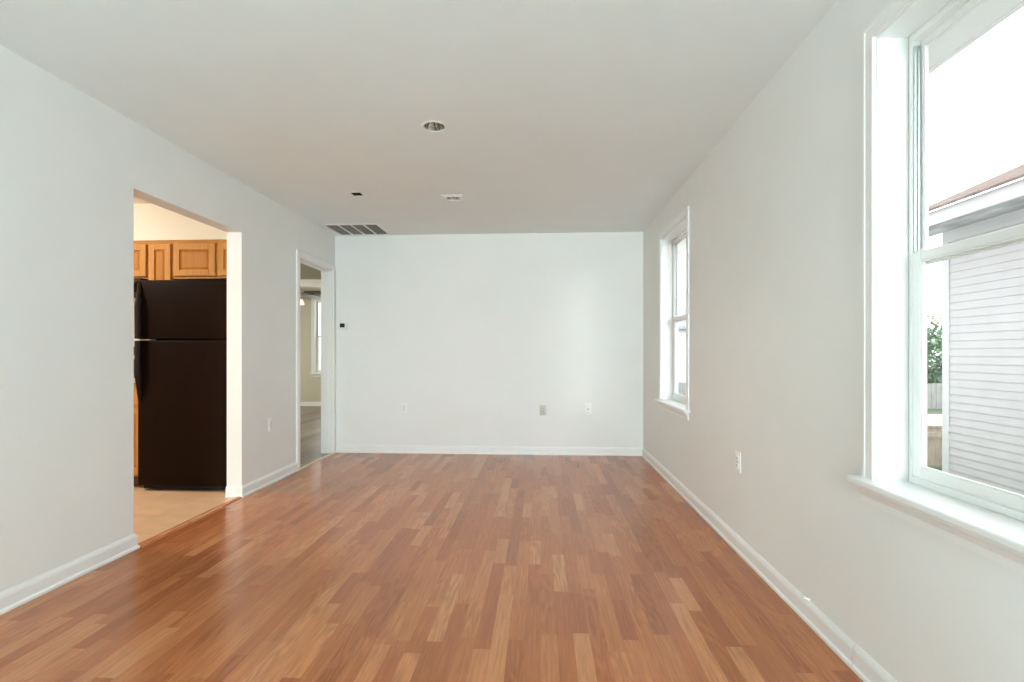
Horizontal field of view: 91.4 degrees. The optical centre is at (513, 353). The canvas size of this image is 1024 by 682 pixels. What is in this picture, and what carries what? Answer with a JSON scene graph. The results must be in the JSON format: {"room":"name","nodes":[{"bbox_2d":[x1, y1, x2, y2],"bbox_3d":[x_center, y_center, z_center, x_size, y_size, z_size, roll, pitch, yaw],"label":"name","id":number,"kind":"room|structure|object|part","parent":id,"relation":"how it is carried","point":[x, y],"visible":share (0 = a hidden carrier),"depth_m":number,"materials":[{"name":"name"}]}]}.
{"room":"empty living room","nodes":[
{"label":"empty living room","id":0,"kind":"room"},
{"bbox_2d":[134,197,151,203],"bbox_3d":[-3.671,-1.385,2.781,2.763,0.120,3.950,0,0,3],"label":"ceiling","id":1,"kind":"structure","parent":0,"point":[136,200],"depth_m":4.36,"materials":[{"name":"paint"}]},
{"bbox_2d":[0,45,334,591],"bbox_3d":[-2.282,0.335,1.798,0.120,3.560,17.340,0,0,3],"label":"wall","id":2,"kind":"structure","parent":0,"point":[73,167],"depth_m":2.58,"materials":[{"name":"paint"}]},
{"bbox_2d":[0,533,139,614],"bbox_3d":[-2.480,1.071,-1.994,0.140,0.088,9.746,0,0,3],"label":"baseboard","id":3,"kind":"structure","parent":2,"relation":"attached to","point":[20,594],"depth_m":2.42,"materials":[{"name":"paint"}]},
{"bbox_2d":[225,462,297,497],"bbox_3d":[-2.134,1.071,4.301,0.140,0.088,0.880,0,0,3],"label":"baseboard","id":4,"kind":"structure","parent":2,"relation":"attached to","point":[251,487],"depth_m":4.11,"materials":[{"name":"paint"}]},
{"bbox_2d":[268,418,272,431],"bbox_3d":[-2.080,0.613,4.286,0.010,0.116,0.070,0,0,3],"label":"wall outlet","id":5,"kind":"object","parent":2,"relation":"attached to","point":[270,420],"visible":1,"depth_m":4.28,"materials":[{"name":"white plastic"}]},
{"bbox_2d":[300,284,320,287],"bbox_3d":[-3.934,-1.216,9.040,3.951,0.030,0.170,0,0,3],"label":"trim","id":6,"kind":"structure","parent":2,"relation":"attached to","point":[318,285],"depth_m":8.97,"materials":[{"name":"paint"}]},
{"bbox_2d":[296,249,335,470],"bbox_3d":[-2.095,0.064,5.187,0.152,2.102,0.892,0,0,3],"label":"door frame","id":7,"kind":"structure","parent":2,"relation":"attached to","point":[326,273],"depth_m":5.56,"materials":[{"name":"paint"}]},
{"bbox_2d":[134,204,226,240],"bbox_3d":[-3.572,-1.163,4.598,2.763,0.325,0.310,0,0,3],"label":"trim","id":8,"kind":"structure","parent":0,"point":[152,222],"depth_m":4.41,"materials":[{"name":"paint"}]},
{"bbox_2d":[300,291,320,401],"bbox_3d":[-3.840,-0.166,10.642,3.963,2.560,0.150,0,0,3],"label":"wall","id":9,"kind":"structure","parent":0,"point":[310,387],"depth_m":10.60,"materials":[{"name":"paint"}]},
{"bbox_2d":[300,402,320,405],"bbox_3d":[-3.851,1.071,10.557,3.951,0.088,0.020,0,0,3],"label":"baseboard","id":10,"kind":"structure","parent":9,"relation":"attached to","point":[301,403],"depth_m":10.58,"materials":[{"name":"paint"}]},
{"bbox_2d":[309,297,320,376],"bbox_3d":[-3.811,-0.349,10.617,0.983,1.688,0.196,0,0,3],"label":"window","id":11,"kind":"structure","parent":9,"relation":"in","point":[313,373],"depth_m":10.60,"materials":[{"name":"paint"}]},
{"bbox_3d":[-3.807,0.006,10.679,0.779,0.765,0.020,0,0,3],"label":"sash","id":12,"kind":"part","parent":11,"relation":"part of","materials":[{"name":"plastic"}]},
{"bbox_3d":[-3.806,-0.722,10.701,0.779,0.771,0.018,0,0,3],"label":"sash","id":13,"kind":"part","parent":11,"relation":"part of","materials":[{"name":"plastic"}]},
{"bbox_2d":[300,263,320,290],"bbox_3d":[-4.000,-1.385,7.739,3.963,0.120,5.665,0,0,3],"label":"ceiling","id":14,"kind":"structure","parent":0,"point":[306,272],"depth_m":8.40,"materials":[{"name":"paint"}]},
{"bbox_2d":[300,287,320,304],"bbox_3d":[-3.548,-1.063,8.166,1.267,0.525,1.253,0,0,3],"label":"ceiling fan","id":15,"kind":"object","parent":14,"relation":"hanging from","point":[310,294],"visible":0.2,"depth_m":8.19,"materials":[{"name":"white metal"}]},
{"bbox_3d":[-3.496,-0.991,8.547,0.139,0.043,0.490,0,0,10],"label":"blade","id":16,"kind":"part","parent":15,"relation":"part of","materials":[{"name":"brown wood"}]},
{"bbox_3d":[-3.158,-0.991,8.195,0.490,0.043,0.139,0,0,-8],"label":"blade","id":17,"kind":"part","parent":15,"relation":"part of","materials":[{"name":"brown wood"}]},
{"bbox_2d":[300,279,320,284],"bbox_3d":[-3.934,-1.278,9.040,3.951,0.095,0.140,0,0,3],"label":"beam","id":18,"kind":"structure","parent":14,"relation":"attached to","point":[302,281],"depth_m":8.95,"materials":[{"name":"paint"}]},
{"bbox_2d":[0,0,837,235],"bbox_3d":[-0.641,-1.385,-0.707,3.431,0.120,12.518,0,0,3],"label":"ceiling","id":19,"kind":"structure","parent":0,"point":[560,116],"depth_m":2.52,"materials":[{"name":"paint"}]},
{"bbox_2d":[320,223,391,235],"bbox_3d":[-1.664,-1.381,5.349,0.604,0.125,0.484,0,0,3],"label":"ceiling vent","id":20,"kind":"object","parent":19,"relation":"in","point":[368,228],"visible":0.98,"depth_m":5.34,"materials":[{"name":"metal"}]},
{"bbox_3d":[-1.865,-1.329,5.360,0.117,0.014,0.411,0,0,3],"label":"louver panel","id":21,"kind":"part","parent":20,"relation":"part of","materials":[{"name":"grey paint"}]},
{"bbox_3d":[-1.731,-1.329,5.353,0.117,0.014,0.411,0,0,3],"label":"louver panel","id":22,"kind":"part","parent":20,"relation":"part of","materials":[{"name":"grey paint"}]},
{"bbox_3d":[-1.597,-1.329,5.346,0.117,0.014,0.411,0,0,3],"label":"louver panel","id":23,"kind":"part","parent":20,"relation":"part of","materials":[{"name":"grey paint"}]},
{"bbox_3d":[-1.463,-1.329,5.338,0.117,0.014,0.411,0,0,3],"label":"louver panel","id":24,"kind":"part","parent":20,"relation":"part of","materials":[{"name":"grey paint"}]},
{"bbox_2d":[350,192,363,195],"bbox_3d":[-1.301,-1.357,4.157,0.090,0.066,0.088,0,0,3],"label":"ceiling box","id":25,"kind":"object","parent":19,"relation":"attached to","point":[352,193],"visible":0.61,"depth_m":4.19,"materials":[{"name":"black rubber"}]},
{"bbox_2d":[421,120,446,131],"bbox_3d":[-0.461,-1.370,2.920,0.150,0.098,0.150,0,0,3],"label":"recessed light","id":26,"kind":"object","parent":19,"relation":"in","point":[431,125],"visible":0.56,"depth_m":2.96,"materials":[{"name":"paint"}]},
{"bbox_2d":[441,195,464,201],"bbox_3d":[-0.512,-1.372,4.260,0.178,0.117,0.168,0,0,3],"label":"ceiling vent","id":27,"kind":"object","parent":19,"relation":"in","point":[444,197],"visible":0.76,"depth_m":4.25,"materials":[{"name":"metal"}]},
{"bbox_2d":[0,406,862,681],"bbox_3d":[-2.523,1.165,1.811,7.564,0.100,17.440,0,0,3],"label":"floor","id":28,"kind":"structure","parent":0,"point":[344,567],"depth_m":2.35,"materials":[{"name":"brown wood"}]},
{"bbox_2d":[134,383,143,485],"bbox_3d":[-3.132,0.678,4.417,0.216,0.872,0.618,0,0,3],"label":"base cabinet","id":29,"kind":"object","parent":28,"relation":"on","point":[135,391],"visible":0.12,"depth_m":4.11,"materials":[{"name":"brown wood"}]},
{"bbox_3d":[-3.149,0.720,4.120,0.104,0.440,0.014,0,0,3],"label":"door panel","id":30,"kind":"part","parent":29,"relation":"part of","materials":[{"name":"brown wood"}]},
{"bbox_3d":[-3.149,0.342,4.119,0.204,0.165,0.020,0,0,3],"label":"drawer","id":31,"kind":"part","parent":29,"relation":"part of","materials":[{"name":"brown wood"}]},
{"bbox_3d":[-3.149,0.720,4.119,0.204,0.540,0.020,0,0,3],"label":"door","id":32,"kind":"part","parent":29,"relation":"part of","materials":[{"name":"brown wood"}]},
{"bbox_2d":[134,278,226,489],"bbox_3d":[-2.646,0.255,4.327,0.758,1.720,0.710,0,0,3],"label":"refrigerator","id":33,"kind":"object","parent":28,"relation":"on","point":[180,326],"visible":0.68,"depth_m":4.02,"materials":[{"name":"black metal"}]},
{"bbox_3d":[-3.012,0.146,4.019,0.048,0.496,0.056,0,0,3],"label":"handle","id":34,"kind":"part","parent":33,"relation":"part of","materials":[{"name":"black plastic"}]},
{"bbox_3d":[-3.012,-0.346,4.019,0.048,0.458,0.056,0,0,3],"label":"handle","id":35,"kind":"part","parent":33,"relation":"part of","materials":[{"name":"black plastic"}]},
{"bbox_3d":[-2.660,0.481,4.057,0.758,1.172,0.070,0,0,3],"label":"door","id":36,"kind":"part","parent":33,"relation":"part of","materials":[{"name":"black metal"}]},
{"bbox_3d":[-2.660,-0.354,4.057,0.758,0.480,0.070,0,0,3],"label":"freezer door","id":37,"kind":"part","parent":33,"relation":"part of","materials":[{"name":"black metal"}]},
{"bbox_2d":[138,496,241,546],"bbox_3d":[-2.144,1.109,3.364,0.044,0.011,0.989,0,0,3],"label":"threshold","id":38,"kind":"object","parent":28,"relation":"on","point":[157,536],"visible":0.85,"depth_m":3.26,"materials":[{"name":"brown wood"}]},
{"bbox_2d":[300,453,333,469],"bbox_3d":[-2.037,1.110,5.184,0.038,0.009,0.768,0,0,3],"label":"threshold","id":39,"kind":"object","parent":28,"relation":"on","point":[325,456],"visible":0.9,"depth_m":5.16,"materials":[{"name":"beige wood"}]},
{"bbox_2d":[335,232,642,447],"bbox_3d":[-0.220,-0.166,5.598,3.581,2.560,0.120,0,0,3],"label":"wall","id":40,"kind":"structure","parent":0,"point":[475,333],"depth_m":5.54,"materials":[{"name":"paint"}]},
{"bbox_2d":[338,321,347,329],"bbox_3d":[-1.917,-0.310,5.618,0.116,0.104,0.026,0,0,3],"label":"thermostat","id":41,"kind":"object","parent":40,"relation":"attached to","point":[342,325],"visible":1,"depth_m":5.61,"materials":[{"name":"white plastic"}]},
{"bbox_2d":[401,403,406,412],"bbox_3d":[-1.224,0.611,5.588,0.070,0.116,0.010,0,0,3],"label":"wall outlet","id":42,"kind":"object","parent":40,"relation":"attached to","point":[403,405],"visible":1,"depth_m":5.59,"materials":[{"name":"white plastic"}]},
{"bbox_2d":[336,444,642,455],"bbox_3d":[-0.289,1.071,5.532,3.411,0.088,0.020,0,0,3],"label":"baseboard","id":43,"kind":"structure","parent":40,"relation":"attached to","point":[416,449],"depth_m":5.53,"materials":[{"name":"paint"}]},
{"bbox_2d":[540,405,545,414],"bbox_3d":[0.326,0.624,5.503,0.070,0.116,0.010,0,0,3],"label":"wall outlet","id":44,"kind":"object","parent":40,"relation":"attached to","point":[542,407],"visible":1,"depth_m":5.50,"materials":[{"name":"beige plastic"}]},
{"bbox_2d":[585,404,590,413],"bbox_3d":[0.818,0.609,5.477,0.070,0.116,0.009,0,0,3],"label":"wall outlet","id":45,"kind":"object","parent":40,"relation":"attached to","point":[587,406],"visible":1,"depth_m":5.47,"materials":[{"name":"white plastic"}]},
{"bbox_2d":[643,0,1023,681],"bbox_3d":[1.146,-0.166,-0.805,0.150,2.560,12.518,0,0,3],"label":"wall","id":46,"kind":"structure","parent":0,"point":[775,206],"depth_m":2.11,"materials":[{"name":"paint"}]},
{"bbox_2d":[654,206,689,420],"bbox_3d":[1.399,-0.302,4.217,0.196,1.613,0.980,0,0,3],"label":"window","id":47,"kind":"structure","parent":46,"relation":"in","point":[669,400],"depth_m":4.60,"materials":[{"name":"paint"}]},
{"bbox_3d":[1.399,0.435,4.217,0.196,0.022,0.980,0,0,3],"label":"sill","id":48,"kind":"part","parent":47,"relation":"part of","materials":[{"name":"paint"}]},
{"bbox_3d":[1.472,-0.310,4.213,0.050,1.469,0.800,0,0,3],"label":"frame","id":49,"kind":"part","parent":47,"relation":"part of","materials":[{"name":"plastic"}]},
{"bbox_3d":[1.461,0.035,4.214,0.020,0.727,0.776,0,0,3],"label":"sash","id":50,"kind":"part","parent":47,"relation":"part of","materials":[{"name":"glass"}]},
{"bbox_3d":[1.483,-0.656,4.213,0.018,0.734,0.776,0,0,3],"label":"sash","id":51,"kind":"part","parent":47,"relation":"part of","materials":[{"name":"glass"}]},
{"bbox_2d":[735,451,740,473],"bbox_3d":[1.265,0.613,2.822,0.010,0.116,0.070,0,0,3],"label":"wall outlet","id":52,"kind":"object","parent":46,"relation":"attached to","point":[737,454],"visible":1,"depth_m":2.81,"materials":[{"name":"white plastic"}]},
{"bbox_2d":[642,448,896,681],"bbox_3d":[1.061,1.071,-0.800,0.020,0.088,12.518,0,0,3],"label":"baseboard","id":53,"kind":"structure","parent":46,"relation":"attached to","point":[830,633],"depth_m":2.20,"materials":[{"name":"paint"}]},
{"bbox_2d":[678,0,1023,253],"bbox_3d":[1.704,-1.438,2.410,0.611,0.176,19.000,0,0,3],"label":"roof eave","id":54,"kind":"object","parent":46,"relation":"attached to","point":[989,14],"visible":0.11,"depth_m":2.09,"materials":[{"name":"paint"}]},
{"bbox_2d":[847,0,1023,573],"bbox_3d":[1.236,-0.302,1.255,0.196,1.613,0.980,0,0,3],"label":"window","id":55,"kind":"structure","parent":46,"relation":"in","point":[987,520],"depth_m":1.65,"materials":[{"name":"paint"}]},
{"bbox_3d":[1.179,-0.342,1.258,0.010,1.533,0.928,0,0,3],"label":"casing","id":56,"kind":"part","parent":55,"relation":"part of","materials":[{"name":"paint"}]},
{"bbox_3d":[1.236,0.435,1.255,0.196,0.022,0.980,0,0,3],"label":"sill","id":57,"kind":"part","parent":55,"relation":"part of","materials":[{"name":"paint"}]},
{"bbox_3d":[1.309,-0.310,1.251,0.050,1.469,0.800,0,0,3],"label":"frame","id":58,"kind":"part","parent":55,"relation":"part of","materials":[{"name":"plastic"}]},
{"bbox_3d":[1.298,0.035,1.252,0.020,0.727,0.776,0,0,3],"label":"sash","id":59,"kind":"part","parent":55,"relation":"part of","materials":[{"name":"plastic"}]},
{"bbox_3d":[1.320,-0.656,1.250,0.018,0.734,0.776,0,0,3],"label":"sash","id":60,"kind":"part","parent":55,"relation":"part of","materials":[{"name":"glass"}]},
{"bbox_3d":[-3.560,-0.165,4.808,2.763,2.560,0.110,0,0,3],"label":"wall","id":61,"kind":"structure","parent":0,"visible":0},
{"bbox_2d":[134,244,148,278],"bbox_3d":[-3.615,-0.830,4.599,0.760,0.338,0.308,0,0,3],"label":"upper cabinet","id":62,"kind":"object","parent":61,"relation":"attached to","point":[141,251],"visible":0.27,"depth_m":4.43,"materials":[{"name":"brown wood"}]},
{"bbox_3d":[-3.433,-0.826,4.447,0.246,0.176,0.014,0,0,3],"label":"door panel","id":63,"kind":"part","parent":62,"relation":"part of","materials":[{"name":"brown wood"}]},
{"bbox_2d":[149,244,175,279],"bbox_3d":[-3.121,-0.627,4.572,0.226,0.743,0.308,0,0,3],"label":"upper cabinet","id":64,"kind":"object","parent":61,"relation":"attached to","point":[160,255],"visible":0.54,"depth_m":4.42,"materials":[{"name":"brown wood"}]},
{"bbox_3d":[-3.129,-0.623,4.430,0.096,0.587,0.014,0,0,3],"label":"door panel","id":65,"kind":"part","parent":64,"relation":"part of","materials":[{"name":"brown wood"}]},
{"bbox_3d":[-3.128,-0.627,4.448,0.226,0.743,0.019,0,0,3],"label":"frame","id":66,"kind":"part","parent":64,"relation":"part of","materials":[{"name":"brown wood"}]},
{"bbox_2d":[173,243,226,279],"bbox_3d":[-2.603,-0.830,4.543,0.807,0.338,0.308,0,0,3],"label":"upper cabinet","id":67,"kind":"object","parent":61,"relation":"attached to","point":[191,261],"visible":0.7,"depth_m":4.40,"materials":[{"name":"brown wood"}]},
{"bbox_2d":[134,240,226,244],"bbox_3d":[-3.103,-0.983,4.428,1.802,0.032,0.018,0,0,3],"label":"crown molding","id":68,"kind":"structure","parent":67,"relation":"attached to","point":[156,241],"depth_m":4.42,"materials":[{"name":"brown wood"}]},
{"bbox_3d":[-2.813,-0.826,4.412,0.270,0.176,0.014,0,0,3],"label":"door panel","id":69,"kind":"part","parent":67,"relation":"part of","materials":[{"name":"brown wood"}]},
{"bbox_3d":[-2.409,-0.826,4.388,0.380,0.286,0.020,0,0,3],"label":"door","id":70,"kind":"part","parent":67,"relation":"part of","materials":[{"name":"brown wood"}]},
{"bbox_3d":[-2.409,-0.826,4.390,0.270,0.176,0.014,0,0,3],"label":"door panel","id":71,"kind":"part","parent":67,"relation":"part of","materials":[{"name":"brown wood"}]},
{"label":"outside","id":72,"kind":"structure","parent":0,"visible":0},
{"bbox_2d":[927,370,941,470],"bbox_3d":[31.577,1.815,13.287,58.400,0.200,90.000,0,0,3],"label":"ground","id":73,"kind":"structure","parent":72,"point":[929,411],"depth_m":14.38,"materials":[{"name":"green plant"}]},
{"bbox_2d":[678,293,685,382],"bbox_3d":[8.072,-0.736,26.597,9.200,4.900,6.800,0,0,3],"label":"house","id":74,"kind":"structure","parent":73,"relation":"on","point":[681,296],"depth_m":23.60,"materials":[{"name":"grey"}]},
{"bbox_2d":[678,382,941,408],"bbox_3d":[13.100,1.285,15.134,16.500,0.780,0.060,0,0,3],"label":"fence","id":75,"kind":"object","parent":73,"relation":"on","point":[934,390],"visible":0.07,"depth_m":15.13,"materials":[{"name":"white wood"}]},
{"bbox_2d":[927,325,941,383],"bbox_3d":[14.152,0.304,17.023,2.929,2.842,3.000,0,0,-33],"label":"shrub","id":76,"kind":"object","parent":73,"relation":"on","point":[937,344],"visible":0.2,"depth_m":16.49,"materials":[{"name":"green plant"}]},
{"bbox_3d":[14.077,0.873,17.146,1.409,1.704,0.926,0,0,-22],"label":"stem","id":77,"kind":"part","parent":76,"relation":"part of","materials":[{"name":"green plant"}]},
{"bbox_2d":[927,425,941,465],"bbox_3d":[7.308,1.397,7.500,3.790,0.635,0.140,0,0,3],"label":"fence","id":78,"kind":"object","parent":73,"relation":"on","point":[934,432],"visible":0.11,"depth_m":7.51,"materials":[{"name":"beige wood"}]},
{"bbox_3d":[7.305,1.224,7.449,3.770,0.080,0.022,0,0,3],"label":"rail","id":79,"kind":"part","parent":78,"relation":"part of","materials":[{"name":"beige wood"}]},
{"bbox_2d":[927,315,941,382],"bbox_3d":[16.969,0.036,20.025,2.909,3.374,3.036,0,0,3],"label":"shrub","id":80,"kind":"object","parent":73,"relation":"on","point":[932,317],"visible":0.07,"depth_m":19.76,"materials":[{"name":"green plant"}]},
{"bbox_2d":[929,164,1023,494],"bbox_3d":[9.053,-0.948,2.722,8.020,5.325,8.440,0,0,3],"label":"house","id":81,"kind":"structure","parent":73,"relation":"on","point":[983,292],"depth_m":6.06,"materials":[{"name":"white"}]},
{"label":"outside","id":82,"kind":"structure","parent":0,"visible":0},
{"bbox_2d":[927,414,941,424],"bbox_3d":[22.603,1.734,10.375,36.000,0.062,6.000,0,0,3],"label":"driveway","id":83,"kind":"structure","parent":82,"point":[932,419],"depth_m":12.88,"materials":[{"name":"concrete"}]}
]}

